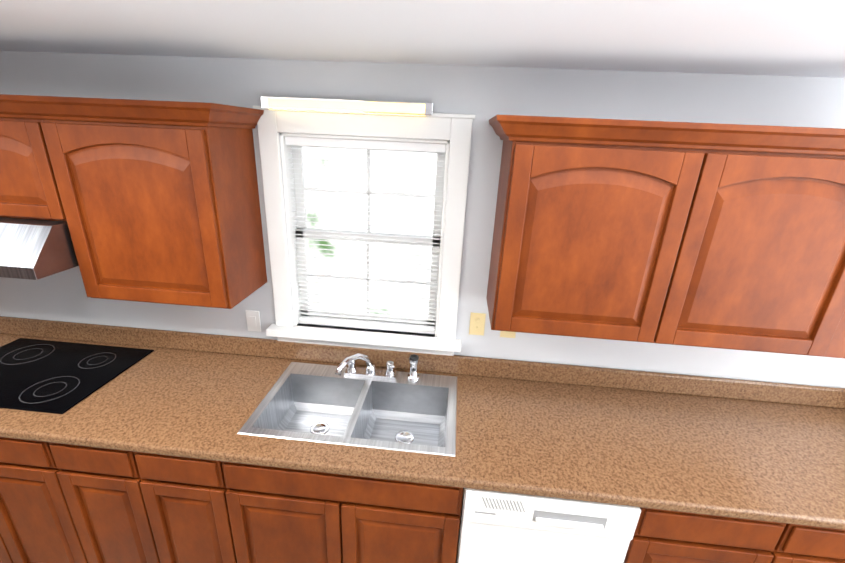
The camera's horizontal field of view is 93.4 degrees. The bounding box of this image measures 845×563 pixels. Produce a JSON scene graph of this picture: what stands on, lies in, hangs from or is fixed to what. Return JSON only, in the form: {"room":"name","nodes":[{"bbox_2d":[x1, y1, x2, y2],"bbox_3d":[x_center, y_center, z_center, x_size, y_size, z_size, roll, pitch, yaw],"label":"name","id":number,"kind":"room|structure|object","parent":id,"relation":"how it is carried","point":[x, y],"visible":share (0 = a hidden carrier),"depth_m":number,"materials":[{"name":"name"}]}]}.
{"room":"kitchen","nodes":[
{"label":"kitchen","id":0,"kind":"room"},
{"bbox_2d":[0,51,844,387],"bbox_3d":[-1.722,-0.027,2.096,8.570,2.620,0.120,4,20,4],"label":"wall","id":1,"kind":"structure","parent":0,"point":[484,95],"depth_m":1.67,"materials":[{"name":"paint"}]},
{"bbox_2d":[0,94,75,279],"bbox_3d":[-1.754,-0.414,1.621,0.760,0.629,0.508,4,20,4],"label":"upper cabinet","id":2,"kind":"object","parent":1,"relation":"attached to","point":[34,244],"depth_m":1.50,"materials":[{"name":"brown wood"}]},
{"bbox_2d":[32,95,266,308],"bbox_3d":[-1.091,-0.326,1.672,0.676,0.774,0.348,4,20,4],"label":"upper cabinet","id":3,"kind":"object","parent":1,"relation":"attached to","point":[160,203],"depth_m":1.51,"materials":[{"name":"brown wood"}]},
{"bbox_2d":[245,310,260,331],"bbox_3d":[-0.859,0.201,2.023,0.070,0.115,0.008,4,20,4],"label":"electrical outlet","id":4,"kind":"object","parent":1,"relation":"attached to","point":[253,320],"visible":1,"depth_m":2.02,"materials":[{"name":"white plastic"}]},
{"bbox_2d":[261,96,433,115],"bbox_3d":[-0.306,-0.708,1.611,0.700,0.049,0.057,4,20,4],"label":"strip light","id":5,"kind":"object","parent":1,"relation":"attached to","point":[350,106],"visible":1,"depth_m":1.59,"materials":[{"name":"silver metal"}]},
{"bbox_2d":[253,106,475,355],"bbox_3d":[-0.267,-0.166,1.862,0.960,1.165,0.190,4,20,4],"label":"window","id":6,"kind":"structure","parent":1,"relation":"in","point":[445,137],"depth_m":1.84,"materials":[{"name":"white wood"}]},
{"bbox_2d":[0,316,844,407],"bbox_3d":[-0.200,0.388,2.016,5.370,0.105,0.022,4,20,4],"label":"backsplash","id":7,"kind":"structure","parent":1,"relation":"attached to","point":[456,365],"depth_m":1.97,"materials":[{"name":"brown stone"}]},
{"bbox_2d":[469,312,485,335],"bbox_3d":[0.263,0.206,1.909,0.072,0.116,0.014,4,20,4],"label":"outlet","id":8,"kind":"object","parent":1,"relation":"attached to","point":[477,324],"visible":1,"depth_m":1.91,"materials":[{"name":"beige plastic"}]},
{"bbox_2d":[500,331,515,337],"bbox_3d":[0.412,0.216,1.901,0.072,0.116,0.008,4,20,4],"label":"duplex electrical outlet","id":9,"kind":"object","parent":1,"relation":"attached to","point":[507,334],"visible":0.21,"depth_m":1.91,"materials":[{"name":"beige plastic"}]},
{"bbox_2d":[486,115,691,341],"bbox_3d":[0.632,-0.201,1.545,0.669,0.774,0.348,4,20,4],"label":"upper cabinet","id":10,"kind":"object","parent":1,"relation":"attached to","point":[582,203],"depth_m":1.37,"materials":[{"name":"brown wood"}]},
{"bbox_2d":[636,122,844,357],"bbox_3d":[1.240,-0.156,1.500,0.809,0.774,0.348,4,20,4],"label":"upper cabinet","id":11,"kind":"object","parent":1,"relation":"attached to","point":[720,236],"depth_m":1.34,"materials":[{"name":"brown wood"}]},
{"bbox_2d":[0,0,844,77],"bbox_3d":[-0.750,-0.573,0.304,6.450,0.280,2.680,4,20,4],"label":"ceiling","id":12,"kind":"structure","parent":0,"point":[803,38],"depth_m":1.07,"materials":[{"name":"white paint"}]},
{"bbox_3d":[-1.791,1.713,1.238,8.570,0.060,2.920,4,20,4],"label":"floor","id":13,"kind":"structure","parent":0,"visible":0},
{"bbox_2d":[0,436,67,562],"bbox_3d":[-1.819,0.902,2.022,0.880,0.920,0.664,4,20,4],"label":"base cabinet","id":14,"kind":"object","parent":13,"relation":"on","point":[27,534],"depth_m":1.69,"materials":[{"name":"brown wood"}]},
{"bbox_2d":[20,440,139,562],"bbox_3d":[-1.266,0.942,1.981,0.468,0.920,0.664,4,20,4],"label":"base cabinet","id":15,"kind":"object","parent":13,"relation":"on","point":[77,482],"depth_m":1.63,"materials":[{"name":"brown wood"}]},
{"bbox_2d":[108,448,315,562],"bbox_3d":[-0.918,0.967,1.955,0.468,0.920,0.664,4,20,4],"label":"base cabinet","id":16,"kind":"object","parent":13,"relation":"on","point":[178,509],"depth_m":1.57,"materials":[{"name":"brown wood"}]},
{"bbox_2d":[0,336,844,527],"bbox_3d":[-0.234,0.565,1.735,5.370,0.044,0.673,4,20,4],"label":"countertop","id":17,"kind":"structure","parent":16,"relation":"on","point":[752,459],"depth_m":1.57,"materials":[{"name":"brown stone"}]},
{"bbox_2d":[0,336,155,415],"bbox_3d":[-1.806,0.419,1.872,0.760,0.009,0.513,4,20,4],"label":"cooktop","id":18,"kind":"object","parent":17,"relation":"in","point":[37,374],"depth_m":1.88,"materials":[{"name":"black glass"}]},
{"bbox_2d":[248,372,359,435],"bbox_3d":[-0.480,0.615,1.780,0.370,0.190,0.385,4,20,4],"label":"sink","id":19,"kind":"object","parent":17,"relation":"in","point":[306,401],"depth_m":1.93,"materials":[{"name":"silver metal"}]},
{"bbox_2d":[332,347,419,395],"bbox_3d":[-0.203,0.412,1.837,0.364,0.176,0.251,4,20,4],"label":"faucet","id":20,"kind":"object","parent":17,"relation":"on","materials":[{"name":"silver metal"}]},
{"bbox_2d":[348,380,447,447],"bbox_3d":[-0.082,0.644,1.750,0.370,0.190,0.385,4,20,4],"label":"sink","id":21,"kind":"object","parent":17,"relation":"in","point":[396,411],"depth_m":1.91,"materials":[{"name":"silver metal"}]},
{"bbox_2d":[436,488,667,562],"bbox_3d":[0.458,1.087,1.806,0.728,0.914,0.580,4,20,4],"label":"dishwasher","id":22,"kind":"object","parent":13,"relation":"on","point":[476,526],"depth_m":1.43,"materials":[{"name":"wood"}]},
{"bbox_2d":[652,508,771,562],"bbox_3d":[1.034,1.109,1.810,0.539,0.920,0.664,4,20,4],"label":"base cabinet","id":23,"kind":"object","parent":13,"relation":"on","point":[689,537],"depth_m":1.38,"materials":[{"name":"brown wood"}]},
{"bbox_2d":[756,520,844,562],"bbox_3d":[1.482,1.141,1.777,0.598,0.920,0.664,4,20,4],"label":"base cabinet","id":24,"kind":"object","parent":13,"relation":"on","point":[786,543],"depth_m":1.35,"materials":[{"name":"brown wood"}]},
{"label":"outside","id":25,"kind":"structure","parent":0,"visible":0},
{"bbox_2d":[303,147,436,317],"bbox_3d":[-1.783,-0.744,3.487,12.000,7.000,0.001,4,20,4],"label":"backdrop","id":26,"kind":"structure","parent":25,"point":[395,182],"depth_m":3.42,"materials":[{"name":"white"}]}
]}

